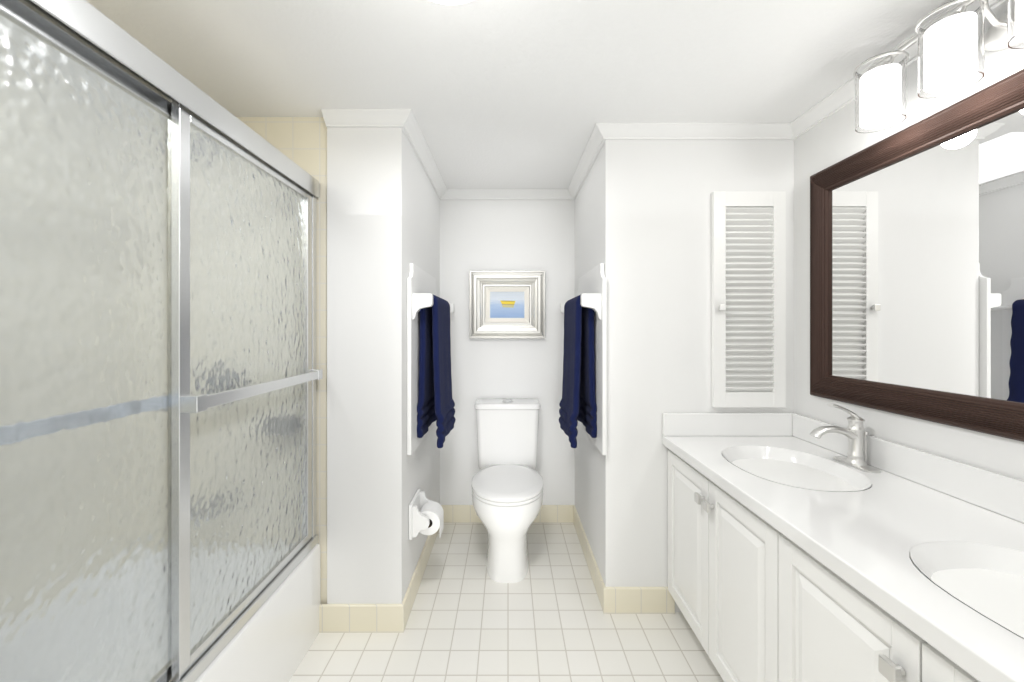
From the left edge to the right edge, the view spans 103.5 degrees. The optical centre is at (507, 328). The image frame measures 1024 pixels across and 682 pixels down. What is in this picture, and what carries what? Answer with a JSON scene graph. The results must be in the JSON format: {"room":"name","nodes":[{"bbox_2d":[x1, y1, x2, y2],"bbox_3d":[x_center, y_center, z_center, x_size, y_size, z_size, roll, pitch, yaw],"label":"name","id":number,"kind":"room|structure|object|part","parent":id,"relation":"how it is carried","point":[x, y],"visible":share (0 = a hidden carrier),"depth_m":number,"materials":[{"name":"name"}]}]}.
{"room":"bathroom","nodes":[
{"label":"bathroom","id":0,"kind":"room"},
{"bbox_2d":[237,117,326,603],"bbox_3d":[-1.154,0.185,2.143,0.812,2.130,0.923,0,0,0],"label":"wall","id":1,"kind":"structure","parent":0,"point":[301,142],"depth_m":1.68,"materials":[{"name":"tile"}]},
{"bbox_2d":[327,128,439,603],"bbox_3d":[-0.594,0.185,2.138,0.308,2.130,0.935,0,0,0],"label":"wall","id":2,"kind":"structure","parent":0,"point":[383,215],"depth_m":1.67,"materials":[{"name":"white paint"}]},
{"bbox_2d":[319,601,402,632],"bbox_3d":[-0.619,1.194,1.664,0.330,0.112,0.011,0,0,0],"label":"baseboard","id":3,"kind":"structure","parent":2,"relation":"attached to","point":[363,618],"depth_m":1.66,"materials":[{"name":"beige tile"}]},
{"bbox_2d":[321,109,404,132],"bbox_3d":[-0.598,-0.855,1.643,0.300,0.050,0.052,0,0,0],"label":"crown molding","id":4,"kind":"structure","parent":2,"relation":"attached to","point":[333,118],"depth_m":1.64,"materials":[{"name":"white paint"}]},
{"bbox_2d":[399,505,442,632],"bbox_3d":[-0.434,1.194,2.132,0.011,0.112,0.946,0,0,0],"label":"baseboard","id":5,"kind":"structure","parent":2,"relation":"attached to","point":[405,609],"depth_m":1.87,"materials":[{"name":"beige tile"}]},
{"bbox_2d":[401,109,448,199],"bbox_3d":[-0.414,-0.855,2.111,0.052,0.050,0.987,0,0,0],"label":"crown molding","id":6,"kind":"structure","parent":2,"relation":"attached to","point":[413,133],"depth_m":1.94,"materials":[{"name":"white paint"}]},
{"bbox_2d":[409,489,443,539],"bbox_3d":[-0.372,0.865,1.875,0.131,0.169,0.196,0,0,0],"label":"paper holder","id":7,"kind":"object","parent":2,"relation":"attached to","point":[426,515],"visible":1,"depth_m":1.82,"materials":[{"name":"white paint"}]},
{"bbox_2d":[407,263,455,454],"bbox_3d":[-0.366,0.132,2.142,0.152,0.844,0.780,0,0,0],"label":"towel rail","id":8,"kind":"object","parent":2,"relation":"attached to","point":[430,402],"visible":1,"depth_m":1.87,"materials":[{"name":"white paint"}]},
{"bbox_2d":[415,293,455,448],"bbox_3d":[-0.366,0.196,2.072,0.164,0.720,0.441,0,0,0],"label":"towel","id":9,"kind":"object","parent":8,"relation":"hanging from","point":[434,402],"depth_m":1.90,"materials":[{"name":"blue fabric"}]},
{"bbox_3d":[-0.368,-0.120,2.158,0.025,0.025,0.715,0,0,0],"label":"rod","id":10,"kind":"part","parent":8,"relation":"part of","materials":[{"name":"white paint"}]},
{"bbox_2d":[289,523,723,681],"bbox_3d":[-0.150,1.300,0.927,3.120,0.100,3.655,0,0,0],"label":"floor","id":11,"kind":"structure","parent":0,"point":[546,619],"depth_m":1.65,"materials":[{"name":"tile"}]},
{"bbox_2d":[0,0,321,681],"bbox_3d":[-1.151,0.319,0.985,0.795,1.862,1.389,0,0,0],"label":"sliding shower door","id":12,"kind":"structure","parent":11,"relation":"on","point":[160,374],"depth_m":0.92,"materials":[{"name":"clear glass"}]},
{"bbox_3d":[-0.833,0.152,0.678,0.006,1.349,0.644,0,0,0],"label":"glass","id":13,"kind":"part","parent":12,"relation":"part of","materials":[{"name":"white"}]},
{"bbox_3d":[-0.807,0.152,1.312,0.006,1.349,0.603,0,0,0],"label":"glass","id":14,"kind":"part","parent":12,"relation":"part of","materials":[{"name":"white"}]},
{"bbox_3d":[-0.785,0.152,1.312,0.063,1.409,0.663,0,0,0],"label":"frame","id":15,"kind":"part","parent":12,"relation":"part of","materials":[{"name":"silver metal"}]},
{"bbox_2d":[471,399,543,582],"bbox_3d":[-0.003,0.846,2.265,0.396,0.808,0.666,0,0,0],"label":"toilet","id":16,"kind":"object","parent":11,"relation":"on","point":[507,483],"visible":1,"depth_m":2.13,"materials":[{"name":"white ceramic"}]},
{"bbox_3d":[-0.003,0.830,2.185,0.388,0.044,0.506,0,0,0],"label":"seat","id":17,"kind":"part","parent":16,"relation":"part of","materials":[{"name":"white ceramic"}]},
{"bbox_2d":[662,443,989,681],"bbox_3d":[0.965,0.880,1.048,0.584,0.740,1.456,0,0,0],"label":"bathroom vanity","id":18,"kind":"object","parent":11,"relation":"on","point":[801,548],"depth_m":1.08,"materials":[{"name":"white paint"}]},
{"bbox_3d":[0.710,0.839,1.593,0.020,0.613,0.359,0,0,0],"label":"door","id":19,"kind":"part","parent":18,"relation":"part of","materials":[{"name":"white paint"}]},
{"bbox_3d":[0.686,0.607,1.443,0.028,0.032,0.032,0,0,0],"label":"knob","id":20,"kind":"part","parent":18,"relation":"part of","materials":[{"name":"silver metal"}]},
{"bbox_3d":[0.686,0.607,1.379,0.028,0.032,0.032,0,0,0],"label":"knob","id":21,"kind":"part","parent":18,"relation":"part of","materials":[{"name":"silver metal"}]},
{"bbox_3d":[0.710,0.839,1.230,0.020,0.613,0.359,0,0,0],"label":"door","id":22,"kind":"part","parent":18,"relation":"part of","materials":[{"name":"white paint"}]},
{"bbox_2d":[662,435,1023,681],"bbox_3d":[0.968,0.490,1.046,0.578,0.040,1.460,0,0,0],"label":"countertop","id":23,"kind":"structure","parent":18,"relation":"on","point":[952,568],"depth_m":0.92,"materials":[{"name":"white stone"}]},
{"bbox_2d":[809,403,880,472],"bbox_3d":[1.142,0.363,1.390,0.192,0.212,0.156,0,0,0],"label":"faucet","id":24,"kind":"object","parent":23,"relation":"on","point":[862,450],"depth_m":1.38,"materials":[{"name":"silver metal"}]},
{"bbox_3d":[0.710,0.839,0.867,0.020,0.613,0.359,0,0,0],"label":"door","id":25,"kind":"part","parent":18,"relation":"part of","materials":[{"name":"white paint"}]},
{"bbox_3d":[0.686,0.607,0.718,0.028,0.032,0.032,0,0,0],"label":"knob","id":26,"kind":"part","parent":18,"relation":"part of","materials":[{"name":"silver metal"}]},
{"bbox_3d":[0.710,0.839,0.504,0.020,0.613,0.359,0,0,0],"label":"door","id":27,"kind":"part","parent":18,"relation":"part of","materials":[{"name":"white paint"}]},
{"bbox_2d":[440,200,574,504],"bbox_3d":[-0.150,0.185,2.680,2.820,2.130,0.150,0,0,0],"label":"wall","id":28,"kind":"structure","parent":0,"point":[507,235],"depth_m":2.60,"materials":[{"name":"white paint"}]},
{"bbox_2d":[469,271,544,338],"bbox_3d":[-0.005,-0.152,2.579,0.484,0.432,0.050,0,0,0],"label":"picture frame","id":29,"kind":"object","parent":28,"relation":"attached to","point":[506,304],"visible":1,"depth_m":2.57,"materials":[{"name":"white wood"}]},
{"bbox_2d":[443,505,570,522],"bbox_3d":[0.002,1.194,2.600,0.855,0.112,0.011,0,0,0],"label":"baseboard","id":30,"kind":"structure","parent":28,"relation":"attached to","point":[452,513],"depth_m":2.59,"materials":[{"name":"beige tile"}]},
{"bbox_2d":[449,189,564,199],"bbox_3d":[0.021,-0.855,2.579,0.818,0.050,0.052,0,0,0],"label":"crown molding","id":31,"kind":"structure","parent":28,"relation":"attached to","point":[454,194],"depth_m":2.57,"materials":[{"name":"white paint"}]},
{"bbox_2d":[86,0,952,188],"bbox_3d":[-0.150,-0.930,0.927,3.120,0.100,3.655,0,0,0],"label":"ceiling","id":32,"kind":"structure","parent":0,"point":[510,94],"depth_m":1.33,"materials":[{"name":"white paint"}]},
{"bbox_2d":[430,0,471,4],"bbox_3d":[-0.140,-0.832,0.900,0.300,0.095,0.300,0,0,0],"label":"lamp","id":33,"kind":"object","parent":32,"relation":"attached to","point":[451,2],"visible":1,"depth_m":0.99,"materials":[{"name":"white glass"}]},
{"bbox_2d":[575,140,793,611],"bbox_3d":[0.845,0.185,2.192,0.830,2.130,0.825,0,0,0],"label":"wall","id":34,"kind":"structure","parent":0,"point":[643,221],"depth_m":1.78,"materials":[{"name":"white paint"}]},
{"bbox_2d":[559,263,606,454],"bbox_3d":[0.356,0.132,2.142,0.152,0.844,0.780,0,0,0],"label":"towel rail","id":35,"kind":"object","parent":34,"relation":"attached to","point":[583,403],"visible":1,"depth_m":1.87,"materials":[{"name":"white paint"}]},
{"bbox_3d":[0.358,-0.120,2.158,0.025,0.025,0.715,0,0,0],"label":"rod","id":36,"kind":"part","parent":35,"relation":"part of","materials":[{"name":"white paint"}]},
{"bbox_2d":[559,293,598,448],"bbox_3d":[0.356,0.196,2.072,0.164,0.720,0.441,0,0,0],"label":"towel","id":37,"kind":"object","parent":35,"relation":"hanging from","point":[579,401],"depth_m":1.91,"materials":[{"name":"blue fabric"}]},
{"bbox_2d":[565,141,600,199],"bbox_3d":[0.404,-0.855,2.175,0.052,0.050,0.750,0,0,0],"label":"crown molding","id":38,"kind":"structure","parent":34,"relation":"attached to","point":[589,156],"depth_m":2.19,"materials":[{"name":"white paint"}]},
{"bbox_2d":[571,505,606,613],"bbox_3d":[0.424,1.194,2.179,0.011,0.112,0.820,0,0,0],"label":"baseboard","id":39,"kind":"structure","parent":34,"relation":"attached to","point":[601,590],"depth_m":2.05,"materials":[{"name":"beige tile"}]},
{"bbox_2d":[603,581,674,613],"bbox_3d":[0.588,1.194,1.774,0.285,0.112,0.011,0,0,0],"label":"baseboard","id":40,"kind":"structure","parent":34,"relation":"attached to","point":[620,600],"depth_m":1.77,"materials":[{"name":"beige tile"}]},
{"bbox_2d":[589,123,796,147],"bbox_3d":[0.790,-0.855,1.754,0.824,0.050,0.052,0,0,0],"label":"crown molding","id":41,"kind":"structure","parent":34,"relation":"attached to","point":[601,132],"depth_m":1.75,"materials":[{"name":"white paint"}]},
{"bbox_2d":[662,413,793,434],"bbox_3d":[0.959,0.420,1.768,0.561,0.100,0.016,0,0,0],"label":"backsplash","id":42,"kind":"structure","parent":34,"relation":"attached to","point":[672,423],"depth_m":1.76,"materials":[{"name":"white stone"}]},
{"bbox_2d":[711,191,785,406],"bbox_3d":[1.052,-0.127,1.754,0.313,0.939,0.048,0,0,0],"label":"upper cabinet","id":43,"kind":"object","parent":34,"relation":"attached to","point":[748,298],"visible":1,"depth_m":1.76,"materials":[{"name":"white paint"}]},
{"bbox_3d":[0.921,-0.090,1.743,0.026,0.026,0.026,0,0,0],"label":"louver cabinet knob","id":44,"kind":"part","parent":43,"relation":"part of","materials":[{"name":"silver metal"}]},
{"bbox_2d":[794,0,1023,480],"bbox_3d":[1.335,0.185,0.927,0.150,2.130,3.655,0,0,0],"label":"wall","id":45,"kind":"structure","parent":0,"point":[834,138],"depth_m":1.40,"materials":[{"name":"white paint"}]},
{"bbox_2d":[789,0,1005,137],"bbox_3d":[1.234,-0.855,0.516,0.052,0.050,2.530,0,0,0],"label":"crown molding","id":46,"kind":"structure","parent":45,"relation":"attached to","point":[836,100],"depth_m":1.53,"materials":[{"name":"white paint"}]},
{"bbox_2d":[794,413,1023,522],"bbox_3d":[1.248,0.420,1.046,0.016,0.100,1.460,0,0,0],"label":"backsplash","id":47,"kind":"structure","parent":45,"relation":"attached to","point":[994,491],"depth_m":1.20,"materials":[{"name":"white stone"}]},
{"bbox_2d":[810,69,1023,441],"bbox_3d":[1.241,-0.177,1.012,0.035,0.902,1.303,0,0,0],"label":"mirror","id":48,"kind":"object","parent":45,"relation":"attached to","point":[917,270],"visible":0.98,"depth_m":1.19,"materials":[{"name":"brown wood"}]},
{"bbox_2d":[853,0,1023,132],"bbox_3d":[1.165,-0.734,0.941,0.186,0.220,0.743,0,0,0],"label":"sconce","id":49,"kind":"object","parent":45,"relation":"attached to","point":[954,40],"visible":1,"depth_m":1.03,"materials":[{"name":"white glass"}]}
]}

